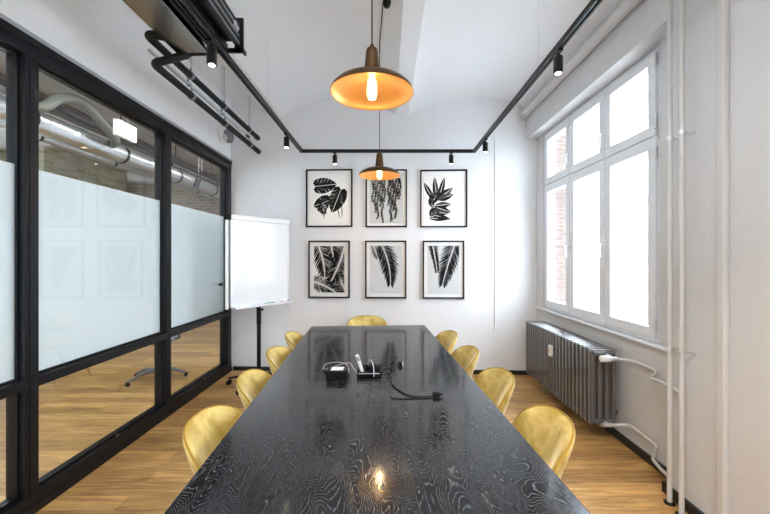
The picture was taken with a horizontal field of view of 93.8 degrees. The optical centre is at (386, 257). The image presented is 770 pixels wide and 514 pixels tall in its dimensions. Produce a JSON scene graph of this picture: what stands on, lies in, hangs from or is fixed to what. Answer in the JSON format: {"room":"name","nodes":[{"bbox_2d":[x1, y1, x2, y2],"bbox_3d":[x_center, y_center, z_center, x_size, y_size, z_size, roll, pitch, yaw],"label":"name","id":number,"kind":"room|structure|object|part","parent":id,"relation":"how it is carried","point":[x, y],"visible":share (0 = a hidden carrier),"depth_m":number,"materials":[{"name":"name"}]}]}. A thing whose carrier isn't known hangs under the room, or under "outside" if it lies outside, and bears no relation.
{"room":"conference room","nodes":[
{"label":"conference room","id":0,"kind":"room"},
{"bbox_2d":[0,150,5,161],"bbox_3d":[-7.100,-0.250,3.500,0.200,3.420,12.600,0,0,0],"label":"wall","id":1,"kind":"structure","parent":0,"point":[2,153],"depth_m":6.55,"materials":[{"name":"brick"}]},
{"bbox_2d":[39,146,126,191],"bbox_3d":[-6.250,-0.250,7.300,0.500,3.420,2.000,0,0,0],"label":"brick wall","id":2,"kind":"structure","parent":0,"point":[53,161],"depth_m":7.03,"materials":[{"name":"beige brick"}]},
{"bbox_2d":[0,51,219,184],"bbox_3d":[-4.675,-2.050,3.500,5.050,0.180,12.600,0,0,0],"label":"ceiling","id":3,"kind":"structure","parent":0,"point":[48,86],"depth_m":5.76,"materials":[{"name":"grey paint"}]},
{"bbox_2d":[0,121,213,198],"bbox_3d":[-4.400,-1.724,4.535,0.106,0.493,9.070,0,0,0],"label":"ventilation duct","id":4,"kind":"object","parent":3,"relation":"hanging from","point":[43,139],"visible":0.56,"depth_m":5.49,"materials":[{"name":"silver metal"}]},
{"bbox_2d":[0,95,219,197],"bbox_3d":[-3.550,-1.616,4.219,0.237,0.709,10.438,0,0,0],"label":"ventilation duct","id":5,"kind":"object","parent":3,"relation":"hanging from","point":[51,127],"visible":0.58,"depth_m":4.37,"materials":[{"name":"silver metal"}]},
{"bbox_2d":[39,93,120,147],"bbox_3d":[-3.361,-1.550,3.901,0.243,0.361,1.279,0,0,0],"label":"flexible duct","id":6,"kind":"object","parent":5,"relation":"attached to","point":[50,103],"visible":0.8,"depth_m":3.86,"materials":[{"name":"grey metal"}]},
{"bbox_2d":[0,78,219,182],"bbox_3d":[-3.600,-1.780,4.650,0.120,0.380,9.300,0,0,0],"label":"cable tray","id":7,"kind":"object","parent":3,"relation":"hanging from","point":[61,111],"visible":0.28,"depth_m":4.39,"materials":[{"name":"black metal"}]},
{"bbox_2d":[0,73,219,179],"bbox_3d":[-4.100,-1.870,3.750,0.120,0.180,11.500,0,0,0],"label":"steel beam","id":8,"kind":"structure","parent":3,"relation":"attached to","point":[2,76],"depth_m":4.96,"materials":[{"name":"metal"}]},
{"bbox_2d":[171,157,219,187],"bbox_3d":[-2.954,-1.528,6.850,0.124,0.885,3.900,0,0,0],"label":"track","id":9,"kind":"object","parent":3,"relation":"hanging from","point":[197,182],"visible":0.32,"depth_m":5.57,"materials":[{"name":"black metal"}]},
{"bbox_2d":[0,0,230,158],"bbox_3d":[-2.095,-1.705,1.040,0.130,0.870,7.280,0,0,0],"label":"wall","id":10,"kind":"structure","parent":0,"point":[107,37],"depth_m":2.72,"materials":[{"name":"painted plaster"}]},
{"bbox_2d":[217,123,233,143],"bbox_3d":[-1.979,-1.530,4.426,0.098,0.244,0.257,0,0,0],"label":"wall fan","id":11,"kind":"object","parent":10,"relation":"attached to","point":[225,136],"visible":0.9,"depth_m":4.39,"materials":[{"name":"white plastic"}]},
{"bbox_3d":[-2.011,-1.530,4.420,0.034,0.244,0.244,0,0,0],"label":"wall plate","id":12,"kind":"part","parent":11,"relation":"part of","materials":[{"name":"white plastic"}]},
{"bbox_2d":[0,13,231,513],"bbox_3d":[-2.068,0.092,1.036,0.124,2.735,7.272,0,0,0],"label":"glass wall","id":13,"kind":"structure","parent":0,"point":[91,274],"depth_m":2.46,"materials":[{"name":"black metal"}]},
{"bbox_3d":[-2.072,0.115,2.050,0.116,2.690,0.080,0,0,0],"label":"post","id":14,"kind":"part","parent":13,"relation":"part of","materials":[{"name":"black metal"}]},
{"bbox_3d":[-2.054,0.713,1.000,0.073,0.055,7.200,0,0,0],"label":"rail","id":15,"kind":"part","parent":13,"relation":"part of","materials":[{"name":"black metal"}]},
{"bbox_3d":[-2.019,-1.262,1.036,0.022,0.025,7.272,0,0,0],"label":"trim","id":16,"kind":"part","parent":13,"relation":"part of","materials":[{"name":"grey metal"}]},
{"bbox_3d":[-2.068,-1.195,1.036,0.124,0.110,7.272,0,0,0],"label":"rail","id":17,"kind":"part","parent":13,"relation":"part of","materials":[{"name":"black metal"}]},
{"bbox_3d":[-2.069,1.403,1.036,0.122,0.115,7.272,0,0,0],"label":"rail","id":18,"kind":"part","parent":13,"relation":"part of","materials":[{"name":"black metal"}]},
{"bbox_3d":[-2.072,0.115,3.335,0.116,2.690,0.080,0,0,0],"label":"post","id":19,"kind":"part","parent":13,"relation":"part of","materials":[{"name":"black metal"}]},
{"bbox_3d":[-2.075,0.115,4.626,0.110,2.690,0.092,0,0,0],"label":"post","id":20,"kind":"part","parent":13,"relation":"part of","materials":[{"name":"black metal"}]},
{"bbox_2d":[113,118,136,142],"bbox_3d":[-3.013,-1.460,4.145,0.055,0.180,0.310,0,0,0],"label":"sign box","id":21,"kind":"object","parent":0,"point":[121,129],"visible":1,"depth_m":4.09,"materials":[{"name":"white plastic"}]},
{"bbox_2d":[127,185,219,215],"bbox_3d":[-4.575,-0.250,9.700,4.850,3.420,0.200,0,0,0],"label":"wall","id":22,"kind":"structure","parent":0,"point":[180,197],"depth_m":9.60,"materials":[{"name":"brick"}]},
{"bbox_2d":[0,320,687,513],"bbox_3d":[-2.600,1.520,3.475,9.200,0.120,12.650,0,0,0],"label":"floor","id":23,"kind":"structure","parent":0,"point":[607,477],"depth_m":2.88,"materials":[{"name":"brown wood"}]},
{"bbox_2d":[55,368,90,388],"bbox_3d":[-3.920,1.032,4.250,0.482,0.863,0.482,0,0,0],"label":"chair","id":24,"kind":"object","parent":23,"relation":"on","point":[88,369],"visible":0.02,"depth_m":4.03,"materials":[{"name":"brown wood"}]},
{"bbox_2d":[125,334,187,386],"bbox_3d":[-2.784,0.960,4.372,0.643,0.999,0.622,0,0,0],"label":"office chair","id":25,"kind":"object","parent":23,"relation":"on","point":[144,371],"visible":0.14,"depth_m":4.33,"materials":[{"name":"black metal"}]},
{"bbox_3d":[-2.871,1.374,4.223,0.056,0.104,0.316,0,0,36],"label":"leg","id":26,"kind":"part","parent":25,"relation":"part of","materials":[{"name":"grey metal"}]},
{"bbox_3d":[-2.780,0.980,4.350,0.460,0.080,0.460,0,0,0],"label":"seat","id":27,"kind":"part","parent":25,"relation":"part of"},
{"bbox_2d":[182,405,242,474],"bbox_3d":[-0.577,1.076,1.586,0.558,0.771,0.491,0,0,-2],"label":"shell chair","id":28,"kind":"object","parent":23,"relation":"on","point":[202,433],"visible":0.23,"depth_m":1.58,"materials":[{"name":"yellow fabric"}]},
{"bbox_2d":[236,369,271,409],"bbox_3d":[-0.601,1.076,2.159,0.558,0.771,0.491,0,0,-5],"label":"shell chair","id":29,"kind":"object","parent":23,"relation":"on","point":[249,383],"visible":0.21,"depth_m":2.16,"materials":[{"name":"yellow fabric"}]},
{"bbox_2d":[224,213,291,394],"bbox_3d":[-1.478,0.495,4.193,0.740,1.930,0.677,0,0,-20],"label":"flipchart","id":30,"kind":"object","parent":23,"relation":"on","point":[258,246],"visible":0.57,"depth_m":4.09,"materials":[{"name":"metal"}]},
{"bbox_3d":[-1.697,0.055,3.812,0.022,0.980,0.030,0,0,36],"label":"arm","id":31,"kind":"part","parent":30,"relation":"part of","materials":[{"name":"white plastic"}]},
{"bbox_3d":[-1.443,0.035,4.133,0.030,1.000,0.760,0,0,36],"label":"frame","id":32,"kind":"part","parent":30,"relation":"part of","materials":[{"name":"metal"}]},
{"bbox_2d":[233,301,291,309],"bbox_3d":[-1.400,0.533,4.115,0.060,0.028,0.740,0,0,36],"label":"tray","id":33,"kind":"object","parent":30,"relation":"on","point":[245,305],"depth_m":4.03,"materials":[{"name":"metal"}]},
{"bbox_2d":[266,346,291,374],"bbox_3d":[-0.628,1.076,2.746,0.558,0.771,0.491,0,0,-1],"label":"shell chair","id":34,"kind":"object","parent":23,"relation":"on","point":[275,355],"visible":0.09,"depth_m":2.75,"materials":[{"name":"yellow fabric"}]},
{"bbox_2d":[285,331,302,349],"bbox_3d":[-0.657,1.076,3.333,0.558,0.771,0.491,0,0,-5],"label":"shell chair","id":35,"kind":"object","parent":23,"relation":"on","point":[292,338],"visible":0.23,"depth_m":3.35,"materials":[{"name":"yellow fabric"}]},
{"bbox_2d":[347,315,386,325],"bbox_3d":[-0.227,1.076,4.074,0.491,0.771,0.558,0,0,-3],"label":"shell chair","id":36,"kind":"object","parent":23,"relation":"on","point":[363,320],"visible":0.17,"depth_m":4.28,"materials":[{"name":"yellow fabric"}]},
{"bbox_2d":[164,325,590,513],"bbox_3d":[-0.100,1.090,2.220,1.205,0.740,3.240,0,0,-3],"label":"conference table","id":37,"kind":"object","parent":23,"relation":"on","point":[308,442],"visible":1,"depth_m":1.35,"materials":[{"name":"black wood"}]},
{"bbox_2d":[326,366,347,379],"bbox_3d":[-0.299,0.694,2.175,0.122,0.053,0.106,0,0,0],"label":"power adapter","id":38,"kind":"object","parent":37,"relation":"on","point":[333,372],"visible":1,"depth_m":2.13,"materials":[{"name":"black plastic"}]},
{"bbox_2d":[323,362,356,372],"bbox_3d":[-0.301,0.692,2.326,0.225,0.050,0.156,0,0,0],"label":"cable","id":39,"kind":"object","parent":37,"relation":"on","point":[331,362],"visible":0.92,"depth_m":2.30,"materials":[{"name":"plastic"}]},
{"bbox_2d":[357,364,381,377],"bbox_3d":[-0.107,0.692,2.222,0.146,0.056,0.126,0,0,0],"label":"tray","id":40,"kind":"object","parent":37,"relation":"on","point":[368,372],"visible":0.87,"depth_m":2.20,"materials":[{"name":"black plastic"}]},
{"bbox_2d":[355,354,363,371],"bbox_3d":[-0.164,0.646,2.185,0.057,0.128,0.013,0,0,-19],"label":"remote","id":41,"kind":"object","parent":40,"relation":"in","point":[357,355],"visible":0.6,"depth_m":2.18,"materials":[{"name":"plastic"}]},
{"bbox_2d":[382,362,402,368],"bbox_3d":[0.023,0.707,2.363,0.197,0.026,0.044,0,0,-32],"label":"plug","id":42,"kind":"object","parent":37,"relation":"on","point":[399,363],"visible":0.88,"depth_m":2.38,"materials":[{"name":"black plastic"}]},
{"bbox_2d":[389,378,431,398],"bbox_3d":[0.123,0.717,1.992,0.219,0.006,0.315,0,0,0],"label":"cable","id":43,"kind":"object","parent":37,"relation":"on","point":[389,378],"visible":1,"depth_m":1.84,"materials":[{"name":"black plastic"}]},
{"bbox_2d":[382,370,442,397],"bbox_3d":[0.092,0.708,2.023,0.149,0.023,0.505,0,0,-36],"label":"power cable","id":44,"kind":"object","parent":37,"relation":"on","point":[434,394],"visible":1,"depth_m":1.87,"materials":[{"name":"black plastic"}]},
{"bbox_2d":[435,330,457,354],"bbox_3d":[0.372,1.076,3.347,0.558,0.771,0.491,0,0,-6],"label":"shell chair","id":45,"kind":"object","parent":23,"relation":"on","point":[448,338],"visible":0.16,"depth_m":3.39,"materials":[{"name":"yellow fabric"}]},
{"bbox_2d":[451,345,478,376],"bbox_3d":[0.418,1.076,2.756,0.558,0.771,0.491,0,0,-2],"label":"shell chair","id":46,"kind":"object","parent":23,"relation":"on","point":[467,356],"visible":0.21,"depth_m":2.80,"materials":[{"name":"yellow fabric"}]},
{"bbox_2d":[473,367,514,414],"bbox_3d":[0.474,1.076,2.173,0.558,0.771,0.491,0,0,-1],"label":"shell chair","id":47,"kind":"object","parent":23,"relation":"on","point":[498,383],"visible":0.26,"depth_m":2.21,"materials":[{"name":"yellow fabric"}]},
{"bbox_2d":[512,405,574,478],"bbox_3d":[0.517,1.076,1.596,0.558,0.771,0.491,0,0,5],"label":"shell chair","id":48,"kind":"object","parent":23,"relation":"on","point":[550,432],"visible":0.3,"depth_m":1.61,"materials":[{"name":"yellow fabric"}]},
{"bbox_2d":[663,0,677,506],"bbox_3d":[1.696,-0.220,2.140,0.093,3.360,0.060,0,0,0],"label":"riser pipe","id":49,"kind":"object","parent":23,"relation":"on","point":[670,137],"visible":0.94,"depth_m":2.13,"materials":[{"name":"white metal"}]},
{"bbox_2d":[612,423,666,476],"bbox_3d":[1.777,1.325,2.463,0.150,0.148,0.626,0,0,4],"label":"pipe","id":50,"kind":"object","parent":49,"relation":"attached to","point":[655,449],"visible":0.97,"depth_m":2.48,"materials":[{"name":"white metal"}]},
{"bbox_2d":[675,0,694,513],"bbox_3d":[1.689,-0.220,2.035,0.108,3.360,0.060,0,0,0],"label":"riser pipe","id":51,"kind":"object","parent":23,"relation":"on","point":[681,132],"visible":1,"depth_m":2.02,"materials":[{"name":"white metal"}]},
{"bbox_2d":[618,358,677,392],"bbox_3d":[1.774,0.802,2.393,0.137,0.086,0.723,0,0,7],"label":"supply pipe","id":52,"kind":"object","parent":51,"relation":"attached to","point":[655,372],"visible":0.96,"depth_m":2.48,"materials":[{"name":"white metal"}]},
{"bbox_2d":[231,97,535,369],"bbox_3d":[-0.081,-0.340,4.648,4.173,3.600,0.249,0,0,5],"label":"wall","id":53,"kind":"structure","parent":0,"point":[271,183],"depth_m":4.58,"materials":[{"name":"white paint"}]},
{"bbox_2d":[308,241,349,297],"bbox_3d":[-0.741,0.144,4.609,0.532,0.733,0.033,0,0,3],"label":"framed picture","id":54,"kind":"object","parent":53,"relation":"attached to","point":[328,261],"visible":1,"depth_m":4.61,"materials":[{"name":"paper"}]},
{"bbox_2d":[314,246,344,292],"bbox_3d":[-0.741,0.144,4.611,0.402,0.603,0.004,0,0,3],"label":"print","id":55,"kind":"object","parent":54,"relation":"attached to","point":[329,261],"depth_m":4.61,"materials":[{"name":"paper"}]},
{"bbox_2d":[306,169,352,226],"bbox_3d":[-0.740,-0.766,4.609,0.598,0.738,0.033,0,0,3],"label":"framed picture","id":56,"kind":"object","parent":53,"relation":"attached to","point":[329,192],"visible":1,"depth_m":4.61,"materials":[{"name":"paper"}]},
{"bbox_2d":[233,366,528,374],"bbox_3d":[-0.065,1.434,4.589,3.875,0.052,0.016,0,0,3],"label":"baseboard","id":57,"kind":"structure","parent":53,"relation":"attached to","point":[236,368],"depth_m":4.65,"materials":[{"name":"black wood"}]},
{"bbox_2d":[365,241,405,298],"bbox_3d":[-0.015,0.146,4.575,0.523,0.732,0.033,0,0,3],"label":"framed picture","id":58,"kind":"object","parent":53,"relation":"attached to","point":[385,261],"visible":1,"depth_m":4.58,"materials":[{"name":"paper"}]},
{"bbox_2d":[370,245,401,293],"bbox_3d":[-0.015,0.146,4.577,0.403,0.612,0.003,0,0,3],"label":"print","id":59,"kind":"object","parent":58,"relation":"attached to","point":[385,260],"depth_m":4.58,"materials":[{"name":"grey paper"}]},
{"bbox_2d":[365,169,406,226],"bbox_3d":[-0.010,-0.757,4.574,0.526,0.732,0.033,0,0,3],"label":"framed picture","id":60,"kind":"object","parent":53,"relation":"attached to","point":[385,200],"visible":0.95,"depth_m":4.57,"materials":[{"name":"paper"}]},
{"bbox_2d":[370,173,402,222],"bbox_3d":[-0.010,-0.757,4.575,0.426,0.632,0.006,0,0,3],"label":"print","id":61,"kind":"object","parent":60,"relation":"attached to","point":[386,196],"depth_m":4.58},
{"bbox_2d":[420,169,466,227],"bbox_3d":[0.715,-0.750,4.540,0.589,0.726,0.033,0,0,3],"label":"framed picture","id":62,"kind":"object","parent":53,"relation":"attached to","point":[443,192],"visible":1,"depth_m":4.54,"materials":[{"name":"paper"}]},
{"bbox_2d":[423,241,463,298],"bbox_3d":[0.712,0.147,4.540,0.521,0.730,0.033,0,0,3],"label":"framed picture","id":63,"kind":"object","parent":53,"relation":"attached to","point":[443,261],"visible":1,"depth_m":4.54,"materials":[{"name":"paper"}]},
{"bbox_2d":[427,245,458,293],"bbox_3d":[0.712,0.147,4.542,0.401,0.610,0.003,0,0,3],"label":"print","id":64,"kind":"object","parent":63,"relation":"attached to","point":[442,260],"depth_m":4.54},
{"bbox_2d":[495,100,495,329],"bbox_3d":[1.358,-0.540,4.520,0.014,2.880,0.014,0,0,0],"label":"trim","id":65,"kind":"structure","parent":53,"relation":"attached to","point":[495,100],"depth_m":4.51,"materials":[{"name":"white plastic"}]},
{"bbox_2d":[187,0,621,116],"bbox_3d":[-0.075,-2.082,1.075,4.150,0.516,7.750,0,0,0],"label":"ceiling","id":66,"kind":"structure","parent":0,"point":[444,48],"depth_m":3.31,"materials":[{"name":"white paint"}]},
{"bbox_2d":[123,0,245,55],"bbox_3d":[-1.230,-1.688,1.562,0.490,0.546,1.925,0,0,0],"label":"ventilation unit","id":67,"kind":"object","parent":66,"relation":"hanging from","point":[166,18],"visible":0.76,"depth_m":2.25,"materials":[{"name":"metal"}]},
{"bbox_2d":[148,48,249,137],"bbox_3d":[-1.630,-1.658,3.360,0.032,0.498,1.780,0,0,0],"label":"metal pipe","id":68,"kind":"object","parent":66,"relation":"hanging from","point":[150,51],"visible":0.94,"depth_m":3.09,"materials":[{"name":"grey metal"}]},
{"bbox_2d":[144,30,259,140],"bbox_3d":[-1.520,-1.668,3.437,0.248,0.460,2.127,0,0,0],"label":"insulated pipe","id":69,"kind":"object","parent":66,"relation":"hanging from","point":[151,36],"visible":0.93,"depth_m":2.98,"materials":[{"name":"black metal"}]},
{"bbox_2d":[151,53,260,153],"bbox_3d":[-1.456,-1.593,3.471,0.355,0.601,2.058,0,0,0],"label":"insulated pipe","id":70,"kind":"object","parent":66,"relation":"hanging from","point":[157,64],"visible":0.87,"depth_m":2.78,"materials":[{"name":"black metal"}]},
{"bbox_2d":[330,0,413,110],"bbox_3d":[-0.076,-1.365,1.820,0.420,1.128,0.420,0,0,0],"label":"pendant lamp","id":71,"kind":"object","parent":66,"relation":"hanging from","point":[372,87],"visible":1,"depth_m":1.85,"materials":[{"name":"orange metal"}]},
{"bbox_3d":[-0.076,-0.875,1.820,0.420,0.090,0.420,0,0,0],"label":"lamp shade","id":72,"kind":"part","parent":71,"relation":"part of","materials":[{"name":"orange metal"}]},
{"bbox_3d":[-0.076,-1.503,1.820,0.006,0.853,0.006,0,0,22],"label":"cord","id":73,"kind":"part","parent":71,"relation":"part of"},
{"bbox_3d":[-0.076,-0.864,1.820,0.048,0.126,0.048,0,0,0],"label":"bulb","id":74,"kind":"part","parent":71,"relation":"part of","materials":[{"name":"white glass"}]},
{"bbox_2d":[359,110,399,179],"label":"pendant lamp","id":75,"kind":"object","parent":66,"relation":"hanging from","point":[379,170],"depth_m":3.64,"materials":[{"name":"orange metal"}]},
{"bbox_3d":[-0.076,-0.875,3.640,0.420,0.090,0.420,0,0,0],"label":"lamp shade","id":76,"kind":"part","parent":75,"relation":"part of","materials":[{"name":"orange metal"}]},
{"bbox_3d":[-0.076,-0.864,3.640,0.048,0.126,0.048,0,0,0],"label":"bulb","id":77,"kind":"part","parent":75,"relation":"part of","materials":[{"name":"white glass"}]},
{"bbox_2d":[379,2,382,66],"label":"cable","id":78,"kind":"object","parent":66,"relation":"hanging from","point":[382,2],"depth_m":3.07,"materials":[{"name":"black rubber"}]},
{"bbox_3d":[-0.058,-1.495,3.151,0.018,0.836,0.985,0,0,-3],"label":"cord","id":79,"kind":"part","parent":78,"relation":"part of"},
{"bbox_2d":[383,0,390,8],"bbox_3d":[0.000,-1.862,2.630,0.060,0.062,0.060,0,0,0],"label":"ceiling hook","id":80,"kind":"object","parent":66,"relation":"attached to","point":[386,3],"visible":1,"depth_m":2.62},
{"bbox_2d":[175,0,602,152],"bbox_3d":[0.011,-1.654,1.433,2.121,0.760,5.866,0,0,0],"label":"track","id":81,"kind":"object","parent":66,"relation":"hanging from","point":[185,5],"visible":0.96,"depth_m":2.67,"materials":[{"name":"black metal"}]},
{"bbox_2d":[206,38,216,67],"bbox_3d":[-1.032,-1.206,2.120,0.056,0.144,0.070,0,0,0],"label":"spotlight","id":82,"kind":"object","parent":81,"relation":"attached to","point":[211,49],"visible":1,"depth_m":2.10,"materials":[{"name":"black metal"}]},
{"bbox_3d":[-1.032,-1.291,1.415,0.036,0.034,5.830,0,0,0],"label":"rail","id":83,"kind":"part","parent":81,"relation":"part of","materials":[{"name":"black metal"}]},
{"bbox_2d":[284,133,288,147],"bbox_3d":[-1.032,-1.206,3.700,0.056,0.144,0.070,0,0,0],"label":"spotlight","id":84,"kind":"object","parent":81,"relation":"attached to","point":[286,139],"visible":1,"depth_m":3.68,"materials":[{"name":"black metal"}]},
{"bbox_2d":[333,151,336,164],"bbox_3d":[-0.630,-1.206,4.348,0.056,0.144,0.070,0,0,0],"label":"spotlight","id":85,"kind":"object","parent":81,"relation":"attached to","point":[334,152],"visible":1,"depth_m":4.32,"materials":[{"name":"black metal"}]},
{"bbox_3d":[0.011,-1.291,4.348,2.121,0.034,0.036,0,0,0],"label":"rail","id":86,"kind":"part","parent":81,"relation":"part of","materials":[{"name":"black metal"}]},
{"bbox_2d":[449,151,453,164],"bbox_3d":[0.775,-1.206,4.348,0.056,0.144,0.070,0,0,0],"label":"spotlight","id":87,"kind":"object","parent":81,"relation":"attached to","point":[451,157],"visible":1,"depth_m":4.32,"materials":[{"name":"black metal"}]},
{"bbox_2d":[483,138,487,152],"bbox_3d":[1.053,-1.206,3.860,0.056,0.144,0.070,0,0,0],"label":"spotlight","id":88,"kind":"object","parent":81,"relation":"attached to","point":[485,144],"visible":1,"depth_m":3.84,"materials":[{"name":"black metal"}]},
{"bbox_3d":[1.053,-1.291,1.415,0.036,0.034,5.830,0,0,0],"label":"rail","id":89,"kind":"part","parent":81,"relation":"part of","materials":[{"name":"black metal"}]},
{"bbox_2d":[553,47,562,75],"bbox_3d":[1.053,-1.206,2.215,0.056,0.144,0.070,0,0,0],"label":"spotlight","id":90,"kind":"object","parent":81,"relation":"attached to","point":[558,57],"visible":1,"depth_m":2.19,"materials":[{"name":"black metal"}]},
{"bbox_2d":[526,0,769,513],"bbox_3d":[1.870,-0.340,0.880,0.260,3.600,7.360,0,0,0],"label":"wall","id":91,"kind":"structure","parent":0,"point":[641,402],"depth_m":1.99,"materials":[{"name":"paint"}]},
{"bbox_2d":[526,321,617,424],"bbox_3d":[1.732,1.020,3.490,0.272,0.597,1.340,0,0,0],"label":"radiator","id":92,"kind":"object","parent":91,"relation":"attached to","point":[575,373],"visible":0.99,"depth_m":3.10,"materials":[{"name":"grey metal"}]},
{"bbox_2d":[548,345,552,356],"bbox_3d":[1.585,0.897,3.487,0.030,0.105,0.045,0,0,0],"label":"meter","id":93,"kind":"object","parent":92,"relation":"attached to","point":[550,347],"visible":1,"depth_m":3.47,"materials":[{"name":"white plastic"}]},
{"bbox_2d":[599,420,612,426],"bbox_3d":[1.685,1.285,2.789,0.090,0.032,0.071,0,0,0],"label":"valve","id":94,"kind":"object","parent":92,"relation":"attached to","point":[605,424],"visible":1,"depth_m":2.76,"materials":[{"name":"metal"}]},
{"bbox_2d":[599,353,617,361],"bbox_3d":[1.692,0.770,2.776,0.125,0.051,0.103,0,0,0],"label":"valve","id":95,"kind":"object","parent":92,"relation":"attached to","point":[603,358],"visible":1,"depth_m":2.73,"materials":[{"name":"white plastic"}]},
{"bbox_2d":[519,0,641,119],"bbox_3d":[1.695,-1.796,0.950,0.104,0.147,7.100,0,0,0],"label":"pipe","id":96,"kind":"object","parent":91,"relation":"attached to","point":[625,7],"depth_m":3.04,"materials":[{"name":"white metal"}]},
{"bbox_2d":[536,45,666,351],"bbox_3d":[1.891,-0.428,3.390,0.148,2.093,2.080,0,0,0],"label":"window","id":97,"kind":"structure","parent":91,"relation":"in","point":[612,154],"depth_m":3.04,"materials":[{"name":"white paint"}]},
{"bbox_3d":[1.904,-1.151,3.980,0.072,0.587,0.584,0,0,0],"label":"sash","id":98,"kind":"part","parent":97,"relation":"part of","materials":[{"name":"glass"}]},
{"bbox_3d":[1.904,-0.139,3.980,0.072,1.407,0.584,0,0,0],"label":"sash","id":99,"kind":"part","parent":97,"relation":"part of","materials":[{"name":"glass"}]},
{"bbox_3d":[1.842,-1.025,3.682,0.052,0.166,0.036,0,0,0],"label":"handle","id":100,"kind":"part","parent":97,"relation":"part of","materials":[{"name":"white paint"}]},
{"bbox_3d":[1.842,-0.086,3.682,0.052,0.166,0.036,0,0,0],"label":"handle","id":101,"kind":"part","parent":97,"relation":"part of","materials":[{"name":"white paint"}]},
{"bbox_3d":[1.904,-0.139,3.390,0.072,1.407,0.584,0,0,0],"label":"sash","id":102,"kind":"part","parent":97,"relation":"part of","materials":[{"name":"glass"}]},
{"bbox_3d":[1.904,-1.151,3.390,0.072,0.587,0.584,0,0,0],"label":"sash","id":103,"kind":"part","parent":97,"relation":"part of","materials":[{"name":"glass"}]},
{"bbox_3d":[1.859,0.608,3.390,0.053,0.020,2.080,0,0,0],"label":"sill","id":104,"kind":"part","parent":97,"relation":"part of","materials":[{"name":"white paint"}]},
{"bbox_3d":[1.842,-1.025,3.092,0.052,0.166,0.036,0,0,0],"label":"handle","id":105,"kind":"part","parent":97,"relation":"part of","materials":[{"name":"white paint"}]},
{"bbox_3d":[1.842,-0.086,3.092,0.052,0.166,0.036,0,0,0],"label":"handle","id":106,"kind":"part","parent":97,"relation":"part of","materials":[{"name":"white paint"}]},
{"bbox_3d":[1.904,-1.151,2.800,0.072,0.587,0.584,0,0,0],"label":"sash","id":107,"kind":"part","parent":97,"relation":"part of","materials":[{"name":"glass"}]},
{"bbox_3d":[1.904,-0.139,2.800,0.072,1.407,0.584,0,0,0],"label":"sash","id":108,"kind":"part","parent":97,"relation":"part of","materials":[{"name":"white paint"}]},
{"bbox_2d":[602,427,704,513],"bbox_3d":[1.796,1.430,2.165,0.148,0.060,4.630,0,0,0],"label":"baseboard","id":109,"kind":"structure","parent":91,"relation":"attached to","point":[690,508],"depth_m":2.54,"materials":[{"name":"black wood"}]},
{"bbox_2d":[716,0,728,513],"bbox_3d":[1.724,-0.290,1.849,0.032,3.500,0.047,0,0,0],"label":"pipe","id":110,"kind":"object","parent":91,"relation":"attached to","point":[722,6],"depth_m":1.83,"materials":[{"name":"white metal"}]},
{"label":"outside","id":111,"kind":"structure","parent":0,"visible":0},
{"bbox_3d":[0.000,5.560,10.000,120.000,0.200,100.000,0,0,0],"label":"ground","id":112,"kind":"structure","parent":111,"visible":0},
{"bbox_2d":[554,132,565,302],"bbox_3d":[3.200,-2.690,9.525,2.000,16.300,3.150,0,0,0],"label":"brick building","id":113,"kind":"structure","parent":112,"relation":"on","point":[559,142],"depth_m":8.00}
]}

